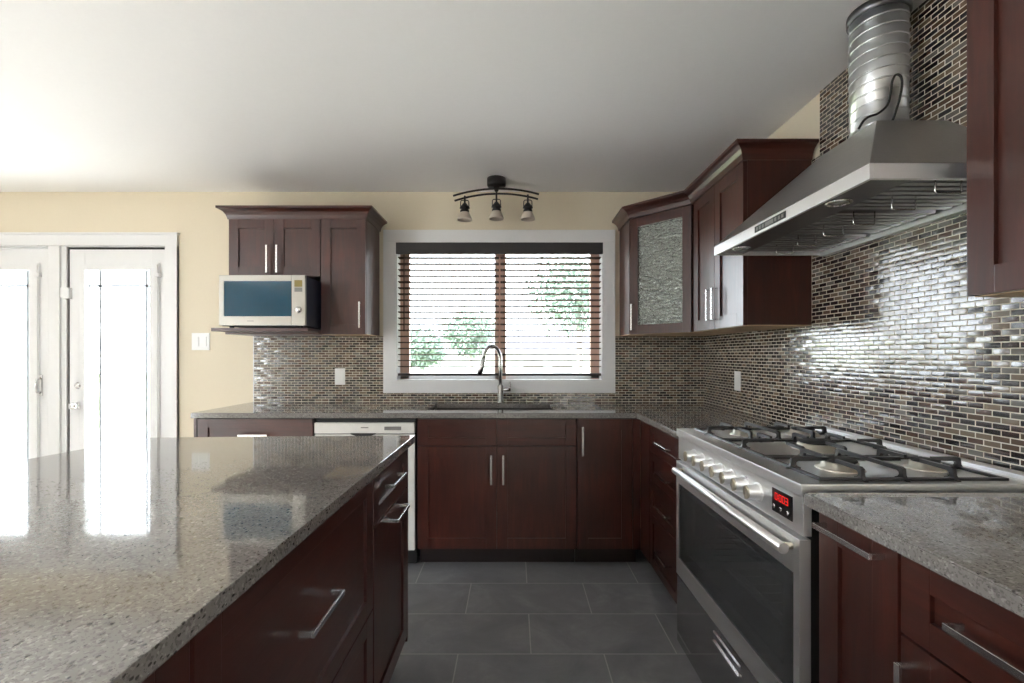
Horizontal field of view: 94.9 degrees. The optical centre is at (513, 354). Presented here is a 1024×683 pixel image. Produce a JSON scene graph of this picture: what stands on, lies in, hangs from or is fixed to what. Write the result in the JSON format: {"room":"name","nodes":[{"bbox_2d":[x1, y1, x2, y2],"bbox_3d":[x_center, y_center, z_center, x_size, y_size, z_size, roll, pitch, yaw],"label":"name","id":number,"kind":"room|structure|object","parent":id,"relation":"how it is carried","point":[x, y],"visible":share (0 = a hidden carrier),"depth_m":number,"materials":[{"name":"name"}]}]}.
{"room":"kitchen","nodes":[
{"label":"kitchen","id":0,"kind":"room"},
{"bbox_2d":[0,192,703,528],"bbox_3d":[-1.589,0.038,3.460,6.223,2.424,0.168,0,0,0],"label":"wall","id":1,"kind":"structure","parent":0,"point":[220,376],"depth_m":3.38,"materials":[{"name":"beige paint"}]},
{"bbox_2d":[0,250,47,458],"bbox_3d":[-3.727,0.240,3.392,0.716,2.004,0.091,0,0,0],"label":"door","id":2,"kind":"structure","parent":1,"relation":"in","point":[35,262],"depth_m":3.39,"materials":[{"name":"white paint"}]},
{"bbox_2d":[60,287,71,298],"bbox_3d":[-3.232,-0.445,3.393,0.085,0.080,0.054,0,0,0],"label":"security latch","id":3,"kind":"object","parent":1,"relation":"attached to","point":[65,292],"visible":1,"depth_m":3.37,"materials":[{"name":"white paint"}]},
{"bbox_2d":[0,246,164,454],"bbox_3d":[-3.295,0.228,3.443,1.610,2.045,0.142,0,0,0],"label":"trim","id":4,"kind":"structure","parent":1,"relation":"attached to","point":[58,256],"depth_m":3.38,"materials":[{"name":"white paint"}]},
{"bbox_2d":[0,232,179,437],"bbox_3d":[-3.326,0.187,3.368,1.847,2.126,0.032,0,0,0],"label":"trim","id":5,"kind":"structure","parent":1,"relation":"attached to","point":[170,240],"depth_m":3.36,"materials":[{"name":"white paint"}]},
{"bbox_2d":[68,250,164,450],"bbox_3d":[-2.856,0.240,3.381,0.705,2.004,0.111,0,0,0],"label":"door","id":6,"kind":"structure","parent":1,"relation":"in","point":[82,262],"depth_m":3.39,"materials":[{"name":"white paint"}]},
{"bbox_2d":[192,333,209,349],"bbox_3d":[-2.253,-0.097,3.379,0.128,0.124,0.010,0,0,0],"label":"light switch","id":7,"kind":"object","parent":1,"relation":"attached to","point":[200,341],"visible":1,"depth_m":3.38,"materials":[{"name":"white plastic"}]},
{"bbox_2d":[253,336,253,401],"bbox_3d":[-1.871,0.100,3.379,0.006,0.468,0.010,0,0,0],"label":"trim","id":8,"kind":"structure","parent":1,"relation":"attached to","point":[253,336],"depth_m":3.37,"materials":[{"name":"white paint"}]},
{"bbox_2d":[211,219,330,335],"bbox_3d":[-1.561,-0.513,3.127,0.602,0.758,0.513,0,0,0],"label":"upper cabinet","id":9,"kind":"object","parent":1,"relation":"attached to","point":[256,246],"visible":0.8,"depth_m":3.06,"materials":[{"name":"brown wood"}]},
{"bbox_2d":[219,275,320,329],"bbox_3d":[-1.534,-0.327,3.089,0.525,0.321,0.482,0,0,0],"label":"microwave","id":10,"kind":"object","parent":9,"relation":"on","point":[245,301],"visible":0.8,"depth_m":2.87,"materials":[{"name":"silver metal"}]},
{"bbox_2d":[211,328,330,335],"bbox_3d":[-1.561,-0.150,3.117,0.602,0.032,0.494,0,0,0],"label":"shelf","id":11,"kind":"object","parent":9,"relation":"attached to","point":[231,331],"depth_m":2.93,"materials":[{"name":"brown wood"}]},
{"bbox_2d":[215,205,386,231],"bbox_3d":[-1.414,-0.923,3.199,1.004,0.074,0.368,0,0,0],"label":"crown molding","id":12,"kind":"structure","parent":9,"relation":"attached to","point":[368,212],"depth_m":3.05,"materials":[{"name":"brown wood"}]},
{"bbox_2d":[335,368,344,384],"bbox_3d":[-1.249,0.155,3.371,0.072,0.118,0.010,0,0,0],"label":"wall outlet","id":13,"kind":"object","parent":1,"relation":"attached to","point":[339,372],"visible":1,"depth_m":3.37,"materials":[{"name":"white plastic"}]},
{"bbox_2d":[337,372,341,380],"bbox_3d":[-1.249,0.155,3.368,0.034,0.068,0.004,0,0,0],"label":"socket","id":14,"kind":"object","parent":13,"relation":"attached to","point":[339,374],"depth_m":3.37,"materials":[{"name":"white plastic"}]},
{"bbox_2d":[321,219,378,335],"bbox_3d":[-1.113,-0.513,3.204,0.294,0.758,0.344,0,0,0],"label":"upper cabinet","id":15,"kind":"object","parent":1,"relation":"attached to","point":[349,247],"visible":1,"depth_m":3.07,"materials":[{"name":"brown wood"}]},
{"bbox_2d":[383,230,614,392],"bbox_3d":[-0.105,-0.312,3.444,1.663,1.170,0.160,0,0,0],"label":"window","id":16,"kind":"structure","parent":1,"relation":"in","point":[392,383],"depth_m":3.36,"materials":[{"name":"white paint"},{"name":"glass"}]},
{"bbox_2d":[396,242,602,375],"bbox_3d":[-0.104,-0.328,3.402,1.483,0.956,0.079,0,0,0],"label":"window blind","id":17,"kind":"object","parent":16,"relation":"attached to","point":[403,248],"visible":0.9,"depth_m":3.40,"materials":[{"name":"brown wood"}]},
{"bbox_2d":[0,0,925,191],"bbox_3d":[-1.669,-1.249,-0.508,6.383,0.150,8.104,0,0,0],"label":"ceiling","id":18,"kind":"structure","parent":0,"point":[96,95],"depth_m":2.09,"materials":[{"name":"white paint"}]},
{"bbox_2d":[453,175,538,221],"bbox_3d":[-0.117,-1.033,3.128,0.570,0.280,0.125,0,0,0],"label":"track light","id":19,"kind":"object","parent":18,"relation":"attached to","point":[494,182],"visible":1,"depth_m":3.11,"materials":[{"name":"brown metal"}]},
{"bbox_2d":[457,196,471,221],"bbox_3d":[-0.326,-0.974,3.113,0.095,0.161,0.095,0,0,0],"label":"spotlight","id":20,"kind":"object","parent":19,"relation":"attached to","point":[464,216],"depth_m":3.10,"materials":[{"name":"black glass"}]},
{"bbox_2d":[489,192,503,220],"bbox_3d":[-0.117,-0.996,3.128,0.095,0.181,0.095,0,0,0],"label":"spotlight","id":21,"kind":"object","parent":19,"relation":"attached to","point":[496,215],"depth_m":3.11,"materials":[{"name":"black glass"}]},
{"bbox_2d":[521,194,534,221],"bbox_3d":[0.092,-0.988,3.143,0.095,0.167,0.095,0,0,0],"label":"spotlight","id":22,"kind":"object","parent":19,"relation":"attached to","point":[527,216],"depth_m":3.13,"materials":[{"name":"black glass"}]},
{"bbox_2d":[389,529,701,682],"bbox_3d":[-0.114,1.310,1.172,3.273,0.120,4.744,0,0,0],"label":"floor","id":23,"kind":"structure","parent":0,"point":[469,622],"depth_m":2.17,"materials":[{"name":"tile"}]},
{"bbox_2d":[142,641,189,682],"bbox_3d":[-0.751,0.808,0.398,0.697,0.882,0.474,0,0,0],"label":"base cabinet","id":24,"kind":"object","parent":23,"relation":"on","point":[176,669],"visible":0.02,"depth_m":0.60,"materials":[{"name":"brown wood"}]},
{"bbox_2d":[190,480,372,682],"bbox_3d":[-0.751,0.808,1.047,0.697,0.882,0.818,0,0,0],"label":"base cabinet","id":25,"kind":"object","parent":23,"relation":"on","point":[309,618],"visible":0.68,"depth_m":1.01,"materials":[{"name":"brown wood"}]},
{"bbox_2d":[314,418,417,562],"bbox_3d":[-0.872,0.811,3.046,0.587,0.873,0.628,0,0,0],"label":"dishwasher","id":26,"kind":"object","parent":23,"relation":"on","point":[323,426],"visible":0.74,"depth_m":2.74,"materials":[{"name":"white metal"}]},
{"bbox_2d":[372,449,409,682],"bbox_3d":[-0.751,0.808,1.698,0.697,0.882,0.477,0,0,0],"label":"base cabinet","id":27,"kind":"object","parent":23,"relation":"on","point":[391,506],"visible":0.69,"depth_m":1.67,"materials":[{"name":"brown wood"}]},
{"bbox_2d":[0,435,414,682],"bbox_3d":[-1.007,0.350,1.030,1.186,0.030,1.861,0,0,0],"label":"countertop","id":28,"kind":"structure","parent":27,"relation":"on","point":[114,557],"depth_m":0.87,"materials":[{"name":"stone"}]},
{"bbox_2d":[418,418,575,561],"bbox_3d":[-0.100,0.808,3.039,0.930,0.882,0.662,0,0,0],"label":"base cabinet","id":29,"kind":"object","parent":23,"relation":"on","point":[490,489],"visible":0.99,"depth_m":2.75,"materials":[{"name":"brown wood"}]},
{"bbox_2d":[191,402,803,437],"bbox_3d":[-0.253,0.350,2.716,3.230,0.030,1.319,0,0,0],"label":"countertop","id":30,"kind":"structure","parent":29,"relation":"on","point":[666,417],"depth_m":2.84,"materials":[{"name":"stone"}]},
{"bbox_2d":[434,408,549,409],"bbox_3d":[-0.147,0.473,3.062,0.802,0.214,0.398,0,0,0],"label":"sink","id":31,"kind":"object","parent":30,"relation":"in","point":[436,408],"visible":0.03,"depth_m":3.25,"materials":[{"name":"silver metal"}]},
{"bbox_2d":[477,345,510,402],"bbox_3d":[-0.144,0.132,3.266,0.258,0.406,0.077,0,0,-29],"label":"kitchen faucet","id":32,"kind":"object","parent":30,"relation":"on","point":[501,389],"visible":1,"depth_m":3.29,"materials":[{"name":"silver metal"}]},
{"bbox_2d":[574,418,639,561],"bbox_3d":[0.552,0.808,3.039,0.368,0.882,0.662,0,0,0],"label":"base cabinet","id":33,"kind":"object","parent":23,"relation":"on","point":[607,449],"visible":0.93,"depth_m":2.75,"materials":[{"name":"brown wood"}]},
{"bbox_2d":[641,421,679,603],"bbox_3d":[1.029,0.808,2.413,0.648,0.882,0.655,0,0,0],"label":"base cabinet","id":34,"kind":"object","parent":23,"relation":"on","point":[659,450],"visible":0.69,"depth_m":2.38,"materials":[{"name":"brown wood"}]},
{"bbox_2d":[671,422,1023,682],"bbox_3d":[1.005,0.767,1.605,0.680,0.964,0.891,0,0,0],"label":"range cooker","id":35,"kind":"object","parent":23,"relation":"on","point":[747,544],"visible":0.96,"depth_m":1.48,"materials":[{"name":"grey metal"}]},
{"bbox_2d":[671,460,810,682],"bbox_3d":[0.952,0.702,1.605,0.575,0.487,0.883,0,0,0],"label":"oven","id":36,"kind":"object","parent":35,"relation":"in","point":[747,569],"depth_m":1.57,"materials":[{"name":"silver metal"}]},
{"bbox_2d":[676,426,1023,496],"bbox_3d":[1.026,0.330,1.605,0.637,0.044,0.891,0,0,0],"label":"cooktop","id":37,"kind":"object","parent":35,"relation":"in","point":[770,463],"depth_m":1.32,"materials":[{"name":"silver metal"}]},
{"bbox_2d":[812,512,904,682],"bbox_3d":[1.029,0.808,1.020,0.648,0.882,0.237,0,0,0],"label":"base cabinet","id":38,"kind":"object","parent":23,"relation":"on","point":[860,633],"visible":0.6,"depth_m":1.02,"materials":[{"name":"brown wood"}]},
{"bbox_2d":[893,555,1023,682],"bbox_3d":[1.029,0.808,0.599,0.648,0.882,0.596,0,0,0],"label":"base cabinet","id":39,"kind":"object","parent":23,"relation":"on","point":[953,633],"visible":0.82,"depth_m":0.79,"materials":[{"name":"brown wood"}]},
{"bbox_2d":[804,493,1023,617],"bbox_3d":[1.035,0.350,0.658,0.654,0.030,0.976,0,0,0],"label":"countertop","id":40,"kind":"structure","parent":39,"relation":"on","point":[975,541],"depth_m":0.91,"materials":[{"name":"stone"}]},
{"bbox_2d":[704,0,1023,471],"bbox_3d":[1.443,0.038,-0.508,0.160,2.424,7.784,0,0,0],"label":"wall","id":41,"kind":"structure","parent":0,"point":[896,348],"depth_m":1.63,"materials":[{"name":"tile"}]},
{"bbox_2d":[620,205,742,335],"bbox_3d":[1.056,-0.513,3.077,0.610,0.758,0.597,0,0,0],"label":"upper cabinet","id":42,"kind":"object","parent":41,"relation":"attached to","point":[657,249],"visible":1,"depth_m":2.94,"materials":[{"name":"brown wood"}]},
{"bbox_2d":[612,139,818,230],"bbox_3d":[1.032,-0.928,2.740,0.657,0.074,1.287,0,0,0],"label":"crown molding","id":43,"kind":"structure","parent":42,"relation":"attached to","point":[740,150],"depth_m":2.28,"materials":[{"name":"brown wood"}]},
{"bbox_2d":[734,371,740,390],"bbox_3d":[1.358,0.158,2.860,0.010,0.118,0.072,0,0,0],"label":"wall outlet","id":44,"kind":"object","parent":41,"relation":"attached to","point":[737,374],"visible":1,"depth_m":2.85,"materials":[{"name":"white plastic"}]},
{"bbox_2d":[735,375,737,386],"bbox_3d":[1.355,0.158,2.860,0.004,0.068,0.034,0,0,0],"label":"socket","id":45,"kind":"object","parent":44,"relation":"attached to","point":[736,376],"depth_m":2.86,"materials":[{"name":"white plastic"}]},
{"bbox_2d":[694,160,811,331],"bbox_3d":[1.188,-0.513,2.451,0.345,0.758,0.602,0,0,0],"label":"upper cabinet","id":46,"kind":"object","parent":41,"relation":"attached to","point":[732,293],"visible":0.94,"depth_m":2.16,"materials":[{"name":"brown wood"}]},
{"bbox_2d":[714,120,966,255],"bbox_3d":[1.118,-0.571,1.608,0.488,0.329,0.900,0,0,0],"label":"range hood","id":47,"kind":"object","parent":41,"relation":"attached to","point":[889,178],"visible":0.94,"depth_m":1.42,"materials":[{"name":"silver metal"}]},
{"bbox_2d":[733,246,750,250],"bbox_3d":[0.935,-0.438,1.930,0.068,0.006,0.068,0,0,0],"label":"lamp","id":48,"kind":"object","parent":47,"relation":"on","point":[737,248],"depth_m":1.92,"materials":[{"name":"silver metal"}]},
{"bbox_2d":[824,198,852,206],"bbox_3d":[0.935,-0.438,1.354,0.068,0.006,0.068,0,0,0],"label":"lamp","id":49,"kind":"object","parent":47,"relation":"on","point":[835,202],"depth_m":1.35,"materials":[{"name":"silver metal"}]},
{"bbox_2d":[846,0,912,138],"bbox_3d":[1.246,-0.955,1.608,0.180,0.436,0.180,0,0,0],"label":"duct","id":50,"kind":"object","parent":47,"relation":"attached to","point":[878,32],"visible":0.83,"depth_m":1.54,"materials":[{"name":"silver metal"}]},
{"bbox_2d":[858,73,902,128],"bbox_3d":[1.153,-0.798,1.479,0.119,0.157,0.037,0,0,5],"label":"power cable","id":51,"kind":"object","parent":47,"relation":"attached to","point":[896,74],"visible":0.98,"depth_m":1.46,"materials":[{"name":"black rubber"}]},
{"bbox_2d":[967,0,1023,296],"bbox_3d":[1.188,-0.513,0.770,0.345,0.758,0.641,0,0,0],"label":"upper cabinet","id":52,"kind":"object","parent":41,"relation":"attached to","point":[995,28],"visible":1,"depth_m":1.03,"materials":[{"name":"brown wood"}]},
{"bbox_3d":[-1.669,1.310,-0.508,6.383,0.120,8.104,0,0,0],"label":"floor","id":53,"kind":"structure","parent":0,"visible":0},
{"bbox_2d":[194,418,316,436],"bbox_3d":[-1.520,0.808,3.039,0.695,0.882,0.662,0,0,0],"label":"base cabinet","id":54,"kind":"object","parent":53,"relation":"on","point":[203,427],"visible":0.16,"depth_m":2.74,"materials":[{"name":"brown wood"}]},
{"label":"outside","id":55,"kind":"structure","parent":0,"visible":0},
{"bbox_2d":[0,372,145,434],"bbox_3d":[0.000,1.900,31.777,80.000,0.200,56.446,0,0,0],"label":"lawn","id":56,"kind":"structure","parent":55,"point":[123,394],"depth_m":17.81,"materials":[{"name":"white"}]},
{"bbox_2d":[410,325,448,372],"bbox_3d":[-2.890,0.425,14.454,1.846,2.761,1.744,0,0,0],"label":"tree","id":57,"kind":"object","parent":56,"relation":"on","point":[412,333],"visible":0.63,"depth_m":14.19,"materials":[{"name":"green plant"}]},
{"bbox_2d":[432,304,494,372],"bbox_3d":[-1.645,0.003,16.803,2.620,3.603,2.509,0,0,0],"label":"tree","id":58,"kind":"object","parent":56,"relation":"on","point":[465,315],"visible":0.84,"depth_m":16.40,"materials":[{"name":"green plant"}]},
{"bbox_2d":[410,332,588,372],"bbox_3d":[-2.300,0.374,21.750,13.400,2.849,5.500,0,0,0],"label":"fence","id":59,"kind":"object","parent":56,"relation":"on","point":[508,339],"visible":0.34,"depth_m":19.50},
{"bbox_2d":[521,255,588,372],"bbox_3d":[1.547,-0.494,11.335,2.773,4.594,2.878,0,0,0],"label":"tree","id":60,"kind":"object","parent":56,"relation":"on","point":[556,315],"visible":0.49,"depth_m":11.18,"materials":[{"name":"green plant"}]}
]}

